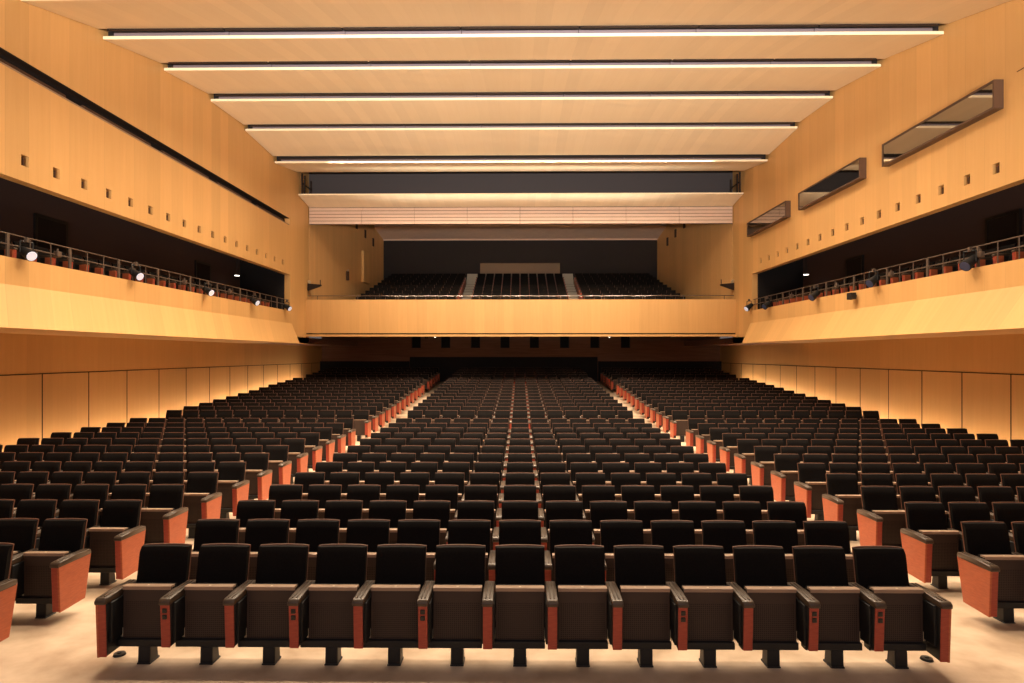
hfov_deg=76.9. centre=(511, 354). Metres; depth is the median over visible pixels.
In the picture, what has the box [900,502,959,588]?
seat
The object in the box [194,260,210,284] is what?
balcony door
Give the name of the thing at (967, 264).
spotlight
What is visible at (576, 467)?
seat
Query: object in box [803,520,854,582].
seat
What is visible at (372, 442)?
seat
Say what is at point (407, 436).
seat
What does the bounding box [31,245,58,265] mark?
balcony chair
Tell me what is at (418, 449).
seat
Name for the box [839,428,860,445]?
seat
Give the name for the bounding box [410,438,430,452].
seat
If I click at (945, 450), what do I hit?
seat
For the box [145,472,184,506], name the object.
seat
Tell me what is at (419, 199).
ceiling
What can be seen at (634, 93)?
trough
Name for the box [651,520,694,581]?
seat
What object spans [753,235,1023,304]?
balcony railing
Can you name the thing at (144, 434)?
seat
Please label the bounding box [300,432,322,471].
seat
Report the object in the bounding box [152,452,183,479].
seat
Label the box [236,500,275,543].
seat
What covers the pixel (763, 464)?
seat
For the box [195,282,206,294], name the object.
balcony chair
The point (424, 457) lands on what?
seat
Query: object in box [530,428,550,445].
seat
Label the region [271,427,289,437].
seat
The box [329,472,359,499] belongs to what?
seat
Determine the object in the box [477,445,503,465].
seat
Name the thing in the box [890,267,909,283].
balcony chair
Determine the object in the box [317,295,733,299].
rail
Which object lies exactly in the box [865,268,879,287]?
spotlight
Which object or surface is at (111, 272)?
balcony chair
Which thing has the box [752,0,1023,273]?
wall
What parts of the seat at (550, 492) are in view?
backrest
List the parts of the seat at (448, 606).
control plate, armrest, underside panel, backrest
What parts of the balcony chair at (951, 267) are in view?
backrest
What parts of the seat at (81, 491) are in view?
backrest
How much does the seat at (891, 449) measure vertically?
0.956 m
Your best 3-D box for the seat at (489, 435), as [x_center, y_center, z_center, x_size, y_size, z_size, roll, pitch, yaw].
[-0.419,2.344,15.173,0.565,0.956,0.624,0,0,1]
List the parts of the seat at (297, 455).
underside panel, backrest, panel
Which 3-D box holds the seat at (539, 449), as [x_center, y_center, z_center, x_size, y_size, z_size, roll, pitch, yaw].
[0.667,2.358,13.080,0.565,0.956,0.624,0,0,1]
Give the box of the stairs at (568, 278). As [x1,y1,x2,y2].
[562,274,578,298]
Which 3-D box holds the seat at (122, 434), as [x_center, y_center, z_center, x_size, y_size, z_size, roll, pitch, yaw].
[-9.268,2.344,15.283,0.560,0.956,0.624,0,0,1]
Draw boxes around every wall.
[0,0,289,274]
[0,178,239,291]
[0,255,297,342]
[0,333,321,451]
[240,260,283,309]
[306,299,735,332]
[309,171,732,207]
[309,225,383,337]
[320,361,721,381]
[322,337,719,367]
[384,240,656,279]
[410,357,597,381]
[657,216,732,337]
[720,334,1023,445]
[744,258,1023,342]
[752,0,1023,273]
[758,259,802,308]
[803,183,1023,290]
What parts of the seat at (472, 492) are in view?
backrest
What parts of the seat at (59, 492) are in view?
backrest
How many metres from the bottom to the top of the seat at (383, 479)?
0.956 m
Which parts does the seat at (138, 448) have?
backrest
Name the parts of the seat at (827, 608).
armrest, control plate, backrest, underside panel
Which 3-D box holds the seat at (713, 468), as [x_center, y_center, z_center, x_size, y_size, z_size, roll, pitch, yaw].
[3.468,2.357,10.965,0.660,0.956,0.624,0,0,1]
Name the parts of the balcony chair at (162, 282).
backrest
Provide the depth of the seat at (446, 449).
13.30 m
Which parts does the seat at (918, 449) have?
backrest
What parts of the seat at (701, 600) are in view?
armrest, control plate, backrest, underside panel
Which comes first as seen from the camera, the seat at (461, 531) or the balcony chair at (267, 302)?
the seat at (461, 531)
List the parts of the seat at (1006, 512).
backrest, armrest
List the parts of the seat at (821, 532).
backrest, underside panel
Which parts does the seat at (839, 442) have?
backrest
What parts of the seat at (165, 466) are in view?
backrest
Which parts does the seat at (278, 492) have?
underside panel, backrest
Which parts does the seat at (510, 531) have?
backrest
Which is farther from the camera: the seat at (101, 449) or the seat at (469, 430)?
the seat at (469, 430)
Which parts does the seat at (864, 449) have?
backrest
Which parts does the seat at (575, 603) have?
armrest, backrest, underside panel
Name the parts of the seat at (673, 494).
underside panel, backrest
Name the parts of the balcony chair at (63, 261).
backrest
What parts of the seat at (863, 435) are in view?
backrest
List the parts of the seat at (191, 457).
backrest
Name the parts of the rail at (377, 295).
handrail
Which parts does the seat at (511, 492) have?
backrest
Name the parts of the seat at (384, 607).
armrest, underside panel, backrest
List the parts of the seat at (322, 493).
underside panel, backrest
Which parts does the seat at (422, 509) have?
backrest, underside panel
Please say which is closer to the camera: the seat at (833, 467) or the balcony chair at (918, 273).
the seat at (833, 467)
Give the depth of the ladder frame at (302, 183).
29.49 m
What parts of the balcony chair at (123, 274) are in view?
backrest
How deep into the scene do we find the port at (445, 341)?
39.65 m
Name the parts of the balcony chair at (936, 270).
backrest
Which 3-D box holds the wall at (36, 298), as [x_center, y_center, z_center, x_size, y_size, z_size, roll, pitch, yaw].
[-10.740,-1.218,14.609,2.560,1.404,26.950,0,0,1]
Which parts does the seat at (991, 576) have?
panel, backrest, underside panel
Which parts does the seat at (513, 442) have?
backrest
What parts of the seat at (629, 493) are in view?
underside panel, backrest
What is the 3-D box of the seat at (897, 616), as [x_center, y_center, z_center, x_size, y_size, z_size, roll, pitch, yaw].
[3.404,2.274,5.765,0.660,0.956,0.624,0,0,1]
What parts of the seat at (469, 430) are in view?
backrest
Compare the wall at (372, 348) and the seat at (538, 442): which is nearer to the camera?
the seat at (538, 442)
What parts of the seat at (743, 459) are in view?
panel, backrest, underside panel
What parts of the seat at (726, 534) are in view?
backrest, underside panel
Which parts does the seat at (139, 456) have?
backrest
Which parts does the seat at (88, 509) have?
armrest, backrest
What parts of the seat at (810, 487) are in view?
panel, backrest, underside panel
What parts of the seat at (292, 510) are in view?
underside panel, backrest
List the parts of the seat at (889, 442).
backrest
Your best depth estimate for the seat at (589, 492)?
9.10 m
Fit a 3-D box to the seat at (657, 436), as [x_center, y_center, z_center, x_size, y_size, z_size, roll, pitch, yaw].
[3.520,2.344,15.124,0.660,0.956,0.624,0,0,1]
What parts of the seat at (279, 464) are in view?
underside panel, backrest, panel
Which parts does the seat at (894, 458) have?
backrest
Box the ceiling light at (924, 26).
[107,23,939,35]
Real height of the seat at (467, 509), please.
0.956 m
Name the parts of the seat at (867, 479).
backrest, underside panel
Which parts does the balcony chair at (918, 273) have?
backrest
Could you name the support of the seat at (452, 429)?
on the floor at (61, 647)
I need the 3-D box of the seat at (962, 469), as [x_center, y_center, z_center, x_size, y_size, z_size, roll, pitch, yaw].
[7.867,2.357,10.910,0.560,0.956,0.624,0,0,1]
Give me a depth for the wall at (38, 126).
16.48 m
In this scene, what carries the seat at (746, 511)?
on the floor at (61, 647)
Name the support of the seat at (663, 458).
on the floor at (61, 647)
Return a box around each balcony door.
[33,213,67,254]
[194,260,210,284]
[846,255,863,280]
[985,208,1021,249]
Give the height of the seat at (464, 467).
0.956 m
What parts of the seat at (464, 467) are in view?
backrest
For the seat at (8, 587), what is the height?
0.956 m
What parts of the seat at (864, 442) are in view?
backrest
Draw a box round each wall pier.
[284,169,308,343]
[733,168,757,343]
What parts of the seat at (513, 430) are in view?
backrest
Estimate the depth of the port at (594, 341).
39.54 m
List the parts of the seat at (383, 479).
backrest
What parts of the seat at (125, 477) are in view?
backrest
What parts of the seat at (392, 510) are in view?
backrest, underside panel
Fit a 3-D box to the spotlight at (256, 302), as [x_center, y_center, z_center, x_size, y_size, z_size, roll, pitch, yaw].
[-9.583,-2.068,23.979,0.392,0.480,0.285,0,0,1]
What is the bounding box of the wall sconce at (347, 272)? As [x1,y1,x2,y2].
[346,269,348,280]
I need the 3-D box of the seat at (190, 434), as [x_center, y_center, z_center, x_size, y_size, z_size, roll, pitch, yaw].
[-7.630,2.344,15.263,0.560,0.956,0.624,0,0,1]
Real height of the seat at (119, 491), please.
0.956 m
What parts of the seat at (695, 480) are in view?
backrest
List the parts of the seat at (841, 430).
backrest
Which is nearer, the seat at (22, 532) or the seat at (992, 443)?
the seat at (22, 532)
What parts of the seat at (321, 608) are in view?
control plate, armrest, underside panel, backrest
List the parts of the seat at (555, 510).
underside panel, backrest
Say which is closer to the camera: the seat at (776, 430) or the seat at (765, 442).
the seat at (765, 442)
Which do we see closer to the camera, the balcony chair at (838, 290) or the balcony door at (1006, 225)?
the balcony door at (1006, 225)
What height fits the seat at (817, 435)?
0.956 m
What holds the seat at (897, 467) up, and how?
on the floor at (61, 647)
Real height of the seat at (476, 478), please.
0.956 m
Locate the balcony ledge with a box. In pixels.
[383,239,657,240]
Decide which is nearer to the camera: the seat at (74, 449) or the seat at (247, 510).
the seat at (247, 510)
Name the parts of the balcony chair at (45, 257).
backrest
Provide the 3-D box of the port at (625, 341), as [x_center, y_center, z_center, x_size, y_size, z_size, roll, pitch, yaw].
[6.940,-0.795,39.507,0.560,0.730,0.180,0,0,1]
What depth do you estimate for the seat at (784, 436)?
15.28 m
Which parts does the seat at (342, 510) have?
underside panel, backrest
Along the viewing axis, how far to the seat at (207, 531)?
7.07 m
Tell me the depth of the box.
19.05 m
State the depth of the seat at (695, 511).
8.04 m
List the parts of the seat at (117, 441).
backrest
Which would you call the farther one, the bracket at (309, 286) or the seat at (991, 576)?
the bracket at (309, 286)
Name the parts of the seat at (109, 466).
backrest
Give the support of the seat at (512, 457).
on the floor at (61, 647)
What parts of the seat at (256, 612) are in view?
armrest, underside panel, backrest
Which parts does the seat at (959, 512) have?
armrest, backrest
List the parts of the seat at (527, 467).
backrest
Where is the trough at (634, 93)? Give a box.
[214,91,829,98]
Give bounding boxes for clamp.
[54,249,61,256]
[888,270,893,276]
[977,249,984,257]
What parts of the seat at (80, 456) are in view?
backrest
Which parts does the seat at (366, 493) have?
backrest, underside panel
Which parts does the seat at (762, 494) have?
backrest, underside panel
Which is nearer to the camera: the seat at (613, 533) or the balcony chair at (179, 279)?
the seat at (613, 533)
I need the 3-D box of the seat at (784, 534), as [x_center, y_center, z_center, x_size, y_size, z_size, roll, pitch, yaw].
[2.814,2.304,6.815,0.606,0.956,0.636,0,0,1]
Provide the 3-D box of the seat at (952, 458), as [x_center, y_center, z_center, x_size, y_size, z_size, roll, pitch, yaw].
[8.426,2.358,11.943,0.560,0.956,0.624,0,0,1]
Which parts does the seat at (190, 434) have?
backrest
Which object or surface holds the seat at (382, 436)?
on the floor at (61, 647)
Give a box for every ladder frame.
[301,173,311,193]
[730,172,740,192]
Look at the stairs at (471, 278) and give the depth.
40.84 m
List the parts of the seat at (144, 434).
backrest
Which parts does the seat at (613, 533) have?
underside panel, backrest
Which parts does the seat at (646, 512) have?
underside panel, backrest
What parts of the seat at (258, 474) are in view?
underside panel, backrest, panel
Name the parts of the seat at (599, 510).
underside panel, backrest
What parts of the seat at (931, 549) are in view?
panel, backrest, underside panel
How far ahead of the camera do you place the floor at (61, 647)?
5.75 m
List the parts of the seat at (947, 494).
armrest, backrest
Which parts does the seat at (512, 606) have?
armrest, underside panel, backrest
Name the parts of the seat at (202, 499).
underside panel, backrest, panel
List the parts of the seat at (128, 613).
panel, armrest, underside panel, backrest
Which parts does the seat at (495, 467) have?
backrest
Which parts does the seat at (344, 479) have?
backrest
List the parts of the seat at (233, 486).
underside panel, backrest, panel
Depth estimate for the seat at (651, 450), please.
13.24 m
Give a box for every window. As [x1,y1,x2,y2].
[747,201,790,236]
[798,157,866,209]
[882,79,1003,166]
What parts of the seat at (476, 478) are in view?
backrest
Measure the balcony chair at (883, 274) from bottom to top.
0.956 m
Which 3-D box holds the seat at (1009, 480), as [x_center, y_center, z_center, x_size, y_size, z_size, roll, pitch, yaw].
[7.854,2.349,9.870,0.560,0.956,0.624,0,0,1]
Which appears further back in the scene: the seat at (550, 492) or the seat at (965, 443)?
the seat at (965, 443)
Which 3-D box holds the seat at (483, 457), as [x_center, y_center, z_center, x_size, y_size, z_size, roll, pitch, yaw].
[-0.458,2.358,12.054,0.565,0.956,0.624,0,0,1]
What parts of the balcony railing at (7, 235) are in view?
post, post, post, post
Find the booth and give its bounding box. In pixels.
[480,262,559,276]
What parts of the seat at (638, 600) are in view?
armrest, backrest, underside panel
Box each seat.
[0,452,15,470]
[0,471,14,484]
[0,484,33,510]
[0,499,14,518]
[0,518,38,600]
[0,543,17,641]
[1,461,30,481]
[4,445,28,460]
[9,518,90,618]
[13,484,71,517]
[14,461,61,483]
[16,452,43,470]
[16,471,48,494]
[16,499,56,529]
[17,438,39,451]
[30,445,54,460]
[32,471,82,498]
[35,499,99,548]
[41,438,63,451]
[45,452,71,470]
[48,461,91,483]
[50,432,71,444]
[55,484,108,517]
[56,445,80,460]
[60,452,99,471]
[65,438,87,451]
[70,471,116,498]
[73,432,93,444]
[82,445,105,460]
[82,461,122,483]
[84,499,145,584]
[89,438,111,451]
[91,452,127,471]
[94,543,192,663]
[96,432,116,444]
[97,484,146,525]
[106,438,135,452]
[108,445,131,460]
[108,472,150,499]
[116,461,153,483]
[118,432,138,444]
[122,452,155,471]
[127,445,157,461]
[132,438,159,452]
[135,432,161,445]
[140,484,187,543]
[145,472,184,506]
[149,461,184,491]
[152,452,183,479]
[155,445,183,468]
[157,438,183,459]
[158,543,250,664]
[159,432,183,451]
[183,472,221,537]
[184,427,204,444]
[184,432,206,451]
[184,438,208,459]
[184,445,209,468]
[184,453,212,479]
[184,461,214,491]
[189,519,239,579]
[207,427,226,439]
[208,432,228,444]
[210,438,232,452]
[212,445,236,461]
[215,453,240,471]
[217,461,249,518]
[223,543,308,664]
[228,427,247,437]
[231,432,251,444]
[235,438,256,452]
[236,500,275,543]
[239,445,262,461]
[243,453,271,499]
[244,519,289,579]
[250,427,268,437]
[254,432,274,444]
[259,438,280,452]
[265,445,291,484]
[268,484,302,518]
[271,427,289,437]
[277,432,296,444]
[280,500,318,543]
[284,438,307,483]
[287,544,367,665]
[292,427,310,437]
[294,472,324,499]
[295,519,339,579]
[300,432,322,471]
[308,484,341,518]
[313,427,334,461]
[315,462,342,483]
[324,500,362,543]
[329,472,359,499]
[333,453,357,471]
[346,519,389,580]
[347,445,369,461]
[347,462,374,484]
[347,484,380,518]
[352,544,426,665]
[360,438,380,452]
[362,453,386,471]
[364,472,394,499]
[369,500,406,543]
[371,433,390,444]
[374,445,396,461]
[379,462,405,484]
[380,427,398,437]
[385,438,405,452]
[386,485,418,518]
[391,453,415,471]
[394,433,413,444]
[397,519,439,580]
[400,472,429,499]
[401,445,423,461]
[402,427,419,437]
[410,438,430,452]
[411,462,437,484]
[413,500,449,544]
[417,433,436,444]
[417,544,485,665]
[420,453,444,471]
[424,427,441,438]
[425,485,457,519]
[428,445,450,461]
[433,519,490,580]
[435,438,455,452]
[435,472,464,500]
[440,433,459,445]
[443,462,469,492]
[445,427,463,438]
[445,500,493,550]
[449,453,473,480]
[454,485,496,526]
[455,445,476,469]
[460,439,480,460]
[461,472,499,507]
[464,433,482,452]
[467,427,485,445]
[468,462,500,492]
[472,453,502,480]
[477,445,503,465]
[481,544,544,666]
[484,428,506,445]
[485,439,504,460]
[487,433,505,452]
[487,520,540,580]
[492,500,537,549]
[495,485,535,526]
[498,472,534,507]
[500,462,532,492]
[502,453,531,480]
[503,446,530,469]
[505,439,529,460]
[506,433,529,452]
[507,428,528,445]
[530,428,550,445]
[531,433,552,452]
[532,439,554,460]
[532,446,557,469]
[533,453,560,480]
[535,462,564,492]
[536,472,569,507]
[538,485,575,526]
[541,501,582,550]
[544,545,608,666]
[545,520,591,580]
[555,428,572,445]
[557,433,575,452]
[560,439,580,460]
[561,446,584,469]
[565,453,590,480]
[570,462,596,488]
[576,428,594,438]
[576,473,604,500]
[580,433,599,445]
[582,485,614,519]
[584,439,605,453]
[589,446,611,462]
[590,501,627,545]
[595,453,619,472]
[598,428,616,438]
[600,520,643,581]
[602,462,629,484]
[603,433,622,445]
[605,545,671,667]
[609,439,630,452]
[611,473,640,500]
[616,446,639,461]
[620,428,638,438]
[621,485,654,519]
[625,453,649,472]
[627,433,646,445]
[634,439,655,452]
[634,462,661,484]
[634,501,671,544]
[642,428,660,438]
[643,446,666,461]
[646,473,675,500]
[650,433,669,445]
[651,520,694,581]
[654,453,678,472]
[660,439,680,452]
[660,485,694,519]
[666,462,693,484]
[666,545,734,667]
[670,446,693,461]
[678,501,716,544]
[681,473,711,500]
[683,453,708,472]
[698,462,725,484]
[699,485,733,519]
[701,520,746,581]
[707,428,728,462]
[716,473,747,500]
[719,433,742,472]
[722,501,761,544]
[726,545,798,667]
[731,428,749,438]
[734,439,758,484]
[739,485,773,519]
[745,433,765,445]
[751,446,777,485]
[752,428,771,438]
[752,520,797,581]
[762,439,783,453]
[767,501,806,545]
[768,433,788,445]
[770,454,799,500]
[774,428,793,438]
[780,446,804,462]
[786,439,808,453]
[787,545,861,668]
[791,433,811,445]
[794,463,826,520]
[796,428,814,438]
[803,454,829,472]
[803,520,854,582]
[807,446,831,462]
[811,439,833,453]
[814,433,835,445]
[817,428,837,438]
[822,473,861,540]
[829,463,860,493]
[831,454,860,481]
[834,446,860,470]
[836,439,860,461]
[837,433,860,453]
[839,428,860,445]
[848,546,952,668]
[857,486,906,546]
[859,473,901,508]
[860,433,886,453]
[860,439,888,461]
[860,446,890,470]
[860,454,893,481]
[860,463,896,493]
[884,433,904,446]
[885,439,914,454]
[887,446,918,462]
[889,454,924,473]
[892,463,930,485]
[895,473,937,501]
[898,486,947,522]
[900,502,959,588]
[907,433,928,446]
[910,439,933,453]
[914,446,946,462]
[918,454,954,473]
[924,463,963,483]
[930,433,951,445]
[930,473,963,501]
[935,439,958,453]
[938,486,975,527]
[941,446,965,462]
[947,454,974,473]
[947,502,990,551]
[953,433,974,445]
[955,463,985,485]
[957,521,1023,623]
[960,439,983,453]
[965,473,998,501]
[968,446,992,462]
[976,433,998,445]
[976,454,1004,473]
[977,486,1014,520]
[985,439,1008,453]
[987,463,1017,485]
[992,502,1023,551]
[994,446,1019,462]
[1000,474,1023,501]
[1006,454,1023,473]
[1010,439,1023,453]
[1011,521,1023,554]
[1016,486,1023,501]
[1019,463,1023,473]
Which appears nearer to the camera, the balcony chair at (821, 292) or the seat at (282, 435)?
the seat at (282, 435)
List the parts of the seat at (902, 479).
backrest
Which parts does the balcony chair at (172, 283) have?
backrest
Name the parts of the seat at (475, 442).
backrest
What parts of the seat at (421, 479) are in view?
backrest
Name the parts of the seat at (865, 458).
backrest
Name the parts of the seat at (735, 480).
backrest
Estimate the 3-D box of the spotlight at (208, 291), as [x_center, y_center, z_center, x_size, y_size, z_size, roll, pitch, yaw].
[-9.627,-2.099,20.406,0.392,0.480,0.285,0,0,1]
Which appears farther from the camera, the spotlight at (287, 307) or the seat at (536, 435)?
the spotlight at (287, 307)
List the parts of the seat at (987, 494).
backrest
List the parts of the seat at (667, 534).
underside panel, backrest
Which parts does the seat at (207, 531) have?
underside panel, backrest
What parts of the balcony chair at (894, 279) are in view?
backrest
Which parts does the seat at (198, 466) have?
backrest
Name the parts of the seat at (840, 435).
backrest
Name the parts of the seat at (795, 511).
backrest, underside panel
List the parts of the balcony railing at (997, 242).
post, post, post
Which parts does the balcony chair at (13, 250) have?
backrest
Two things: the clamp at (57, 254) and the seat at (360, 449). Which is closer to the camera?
the seat at (360, 449)
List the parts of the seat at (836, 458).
backrest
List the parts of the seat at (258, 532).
underside panel, backrest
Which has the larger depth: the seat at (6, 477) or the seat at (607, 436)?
the seat at (607, 436)
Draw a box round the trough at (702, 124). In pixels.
[248,122,794,128]
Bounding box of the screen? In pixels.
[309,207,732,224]
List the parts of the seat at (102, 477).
backrest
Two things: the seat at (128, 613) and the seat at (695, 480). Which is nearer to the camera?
the seat at (128, 613)
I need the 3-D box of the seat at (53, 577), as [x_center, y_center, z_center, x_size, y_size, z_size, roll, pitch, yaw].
[-4.959,2.304,6.909,0.650,0.956,0.624,0,0,1]
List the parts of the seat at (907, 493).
backrest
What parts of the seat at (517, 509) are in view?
backrest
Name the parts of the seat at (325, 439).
backrest, underside panel, panel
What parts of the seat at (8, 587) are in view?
backrest, panel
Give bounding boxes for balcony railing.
[0,231,287,307]
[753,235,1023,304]
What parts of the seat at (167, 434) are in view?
backrest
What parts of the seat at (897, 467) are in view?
backrest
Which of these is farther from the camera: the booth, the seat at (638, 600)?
the booth
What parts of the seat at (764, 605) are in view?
armrest, backrest, underside panel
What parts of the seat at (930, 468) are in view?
backrest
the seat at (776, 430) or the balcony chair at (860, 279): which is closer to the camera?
the seat at (776, 430)
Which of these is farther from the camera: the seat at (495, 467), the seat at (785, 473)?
the seat at (785, 473)
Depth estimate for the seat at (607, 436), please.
15.33 m
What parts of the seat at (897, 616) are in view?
armrest, control plate, backrest, underside panel, armrest, panel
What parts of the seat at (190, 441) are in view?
backrest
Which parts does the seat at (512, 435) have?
backrest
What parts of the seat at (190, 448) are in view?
backrest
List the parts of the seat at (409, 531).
backrest, underside panel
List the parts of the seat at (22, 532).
backrest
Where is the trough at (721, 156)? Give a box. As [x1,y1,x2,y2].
[277,154,765,160]
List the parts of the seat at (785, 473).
panel, backrest, underside panel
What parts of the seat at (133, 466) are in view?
backrest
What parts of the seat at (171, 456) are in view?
backrest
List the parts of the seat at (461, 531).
backrest, underside panel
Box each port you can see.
[412,337,420,347]
[441,337,449,347]
[471,337,479,347]
[500,337,509,347]
[530,337,538,347]
[560,337,568,347]
[590,337,598,347]
[621,337,629,347]
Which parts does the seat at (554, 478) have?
backrest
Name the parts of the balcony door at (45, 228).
door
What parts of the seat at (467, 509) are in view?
backrest, underside panel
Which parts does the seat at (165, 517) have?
underside panel, backrest, panel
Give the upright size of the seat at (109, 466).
0.956 m
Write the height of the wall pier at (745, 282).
8.344 m
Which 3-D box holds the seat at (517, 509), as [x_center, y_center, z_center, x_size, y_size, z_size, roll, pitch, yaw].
[0.047,2.327,7.890,0.606,0.956,0.636,0,0,1]
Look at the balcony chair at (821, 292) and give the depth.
22.48 m
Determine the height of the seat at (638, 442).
0.956 m
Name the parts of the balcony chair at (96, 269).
backrest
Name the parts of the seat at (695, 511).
backrest, underside panel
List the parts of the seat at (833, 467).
backrest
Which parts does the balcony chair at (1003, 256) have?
backrest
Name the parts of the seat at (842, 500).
panel, backrest, underside panel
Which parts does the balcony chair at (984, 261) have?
backrest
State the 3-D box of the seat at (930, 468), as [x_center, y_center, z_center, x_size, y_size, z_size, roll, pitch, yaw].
[7.321,2.357,10.917,0.560,0.956,0.624,0,0,1]
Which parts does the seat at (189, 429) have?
backrest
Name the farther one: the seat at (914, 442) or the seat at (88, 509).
the seat at (914, 442)
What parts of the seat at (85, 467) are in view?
backrest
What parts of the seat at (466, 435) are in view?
backrest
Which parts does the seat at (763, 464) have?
panel, backrest, underside panel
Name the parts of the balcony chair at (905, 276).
backrest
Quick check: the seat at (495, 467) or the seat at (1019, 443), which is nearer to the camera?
the seat at (495, 467)
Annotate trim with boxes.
[306,333,734,333]
[306,334,735,336]
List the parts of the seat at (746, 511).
backrest, underside panel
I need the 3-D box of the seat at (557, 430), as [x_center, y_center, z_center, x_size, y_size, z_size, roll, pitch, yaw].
[1.261,2.336,16.193,0.565,0.956,0.624,0,0,1]
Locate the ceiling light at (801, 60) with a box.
[168,58,876,67]
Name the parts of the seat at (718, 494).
backrest, underside panel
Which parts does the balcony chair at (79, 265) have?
backrest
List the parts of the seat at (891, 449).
backrest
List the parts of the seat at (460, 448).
backrest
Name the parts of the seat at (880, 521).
panel, backrest, underside panel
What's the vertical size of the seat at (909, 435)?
0.956 m
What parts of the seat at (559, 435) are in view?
backrest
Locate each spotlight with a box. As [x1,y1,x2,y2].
[17,237,37,260]
[129,262,143,280]
[202,281,213,295]
[249,293,259,305]
[283,300,291,310]
[744,299,752,310]
[762,296,771,309]
[808,285,819,300]
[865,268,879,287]
[959,247,978,270]
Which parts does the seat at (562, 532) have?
underside panel, backrest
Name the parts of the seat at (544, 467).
backrest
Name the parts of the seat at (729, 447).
panel, underside panel, backrest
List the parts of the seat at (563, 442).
backrest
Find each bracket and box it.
[307,280,321,290]
[720,279,733,289]
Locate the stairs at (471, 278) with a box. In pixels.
[461,274,477,299]
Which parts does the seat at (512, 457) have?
backrest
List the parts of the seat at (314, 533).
underside panel, backrest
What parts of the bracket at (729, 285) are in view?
arm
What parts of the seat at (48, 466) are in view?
backrest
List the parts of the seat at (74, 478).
backrest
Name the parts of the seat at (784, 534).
backrest, underside panel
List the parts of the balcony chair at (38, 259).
backrest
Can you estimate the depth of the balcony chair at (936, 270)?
16.32 m
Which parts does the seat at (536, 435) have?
backrest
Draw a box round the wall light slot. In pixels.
[0,47,288,224]
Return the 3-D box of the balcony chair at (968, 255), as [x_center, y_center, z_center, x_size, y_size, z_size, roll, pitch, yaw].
[10.870,-1.986,15.494,0.624,0.956,0.611,0,0,1]
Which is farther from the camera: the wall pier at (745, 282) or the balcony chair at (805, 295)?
the wall pier at (745, 282)
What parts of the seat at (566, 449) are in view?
backrest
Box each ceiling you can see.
[20,0,1010,28]
[103,31,943,62]
[164,64,880,93]
[211,96,832,124]
[245,126,797,155]
[258,337,356,345]
[275,159,767,171]
[298,192,743,207]
[374,224,666,238]
[684,337,781,345]
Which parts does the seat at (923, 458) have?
backrest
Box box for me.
[847,292,856,299]
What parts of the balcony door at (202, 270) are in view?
door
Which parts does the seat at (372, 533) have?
backrest, underside panel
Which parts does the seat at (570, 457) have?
backrest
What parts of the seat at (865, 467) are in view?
backrest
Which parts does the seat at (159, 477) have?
underside panel, backrest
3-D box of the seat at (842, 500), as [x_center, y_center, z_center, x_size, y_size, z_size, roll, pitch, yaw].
[5.128,2.349,9.904,0.552,0.956,0.624,0,0,1]
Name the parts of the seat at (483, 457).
backrest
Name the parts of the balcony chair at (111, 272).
backrest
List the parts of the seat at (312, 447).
underside panel, backrest, panel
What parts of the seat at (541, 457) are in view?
backrest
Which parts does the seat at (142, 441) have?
backrest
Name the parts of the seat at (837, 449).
backrest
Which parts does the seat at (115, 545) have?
armrest, underside panel, backrest, panel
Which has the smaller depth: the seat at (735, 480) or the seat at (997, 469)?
the seat at (735, 480)
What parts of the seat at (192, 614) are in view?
control plate, armrest, underside panel, backrest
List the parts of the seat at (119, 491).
armrest, backrest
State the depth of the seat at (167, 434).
15.46 m
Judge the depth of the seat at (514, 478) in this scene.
10.15 m
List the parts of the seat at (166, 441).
backrest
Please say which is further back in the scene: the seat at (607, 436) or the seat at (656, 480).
the seat at (607, 436)
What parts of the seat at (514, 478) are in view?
backrest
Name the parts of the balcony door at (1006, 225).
door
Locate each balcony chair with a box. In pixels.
[0,238,20,258]
[12,241,40,262]
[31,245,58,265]
[49,249,74,268]
[66,253,90,272]
[82,256,104,274]
[97,260,116,277]
[111,263,131,279]
[123,266,143,282]
[135,268,155,284]
[147,271,165,286]
[159,274,176,288]
[168,276,185,290]
[177,278,194,291]
[187,280,202,293]
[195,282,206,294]
[205,284,219,296]
[212,286,226,297]
[218,287,233,299]
[226,289,238,300]
[233,290,246,301]
[257,296,269,306]
[772,295,785,305]
[784,293,797,303]
[790,292,801,302]
[796,290,809,301]
[804,288,816,299]
[817,285,831,297]
[824,283,839,295]
[832,281,848,294]
[840,279,857,292]
[849,277,866,291]
[858,275,873,289]
[869,273,885,287]
[879,270,897,285]
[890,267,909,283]
[901,264,922,281]
[914,261,935,278]
[929,258,949,275]
[941,255,962,273]
[956,253,974,270]
[973,248,996,267]
[990,243,1017,264]
[1008,242,1023,260]
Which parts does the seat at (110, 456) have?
backrest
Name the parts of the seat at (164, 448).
backrest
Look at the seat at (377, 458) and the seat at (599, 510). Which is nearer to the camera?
the seat at (599, 510)
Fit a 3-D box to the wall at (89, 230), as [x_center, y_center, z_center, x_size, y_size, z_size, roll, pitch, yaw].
[-12.118,-2.648,14.751,0.200,4.024,27.200,0,0,1]
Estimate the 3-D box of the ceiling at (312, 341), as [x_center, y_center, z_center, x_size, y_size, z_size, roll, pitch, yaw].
[-10.677,-0.676,34.185,2.200,0.280,11.900,0,0,1]
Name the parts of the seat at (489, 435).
backrest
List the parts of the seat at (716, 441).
panel, underside panel, backrest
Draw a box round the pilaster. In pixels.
[362,251,370,283]
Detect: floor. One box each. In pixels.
[0,382,1023,682]
[462,284,578,297]
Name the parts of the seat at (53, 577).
armrest, underside panel, backrest, panel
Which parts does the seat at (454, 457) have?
backrest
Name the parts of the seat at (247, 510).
underside panel, backrest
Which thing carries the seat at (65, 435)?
on the floor at (61, 647)
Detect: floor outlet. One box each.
[112,650,125,657]
[920,655,933,661]
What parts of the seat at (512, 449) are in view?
backrest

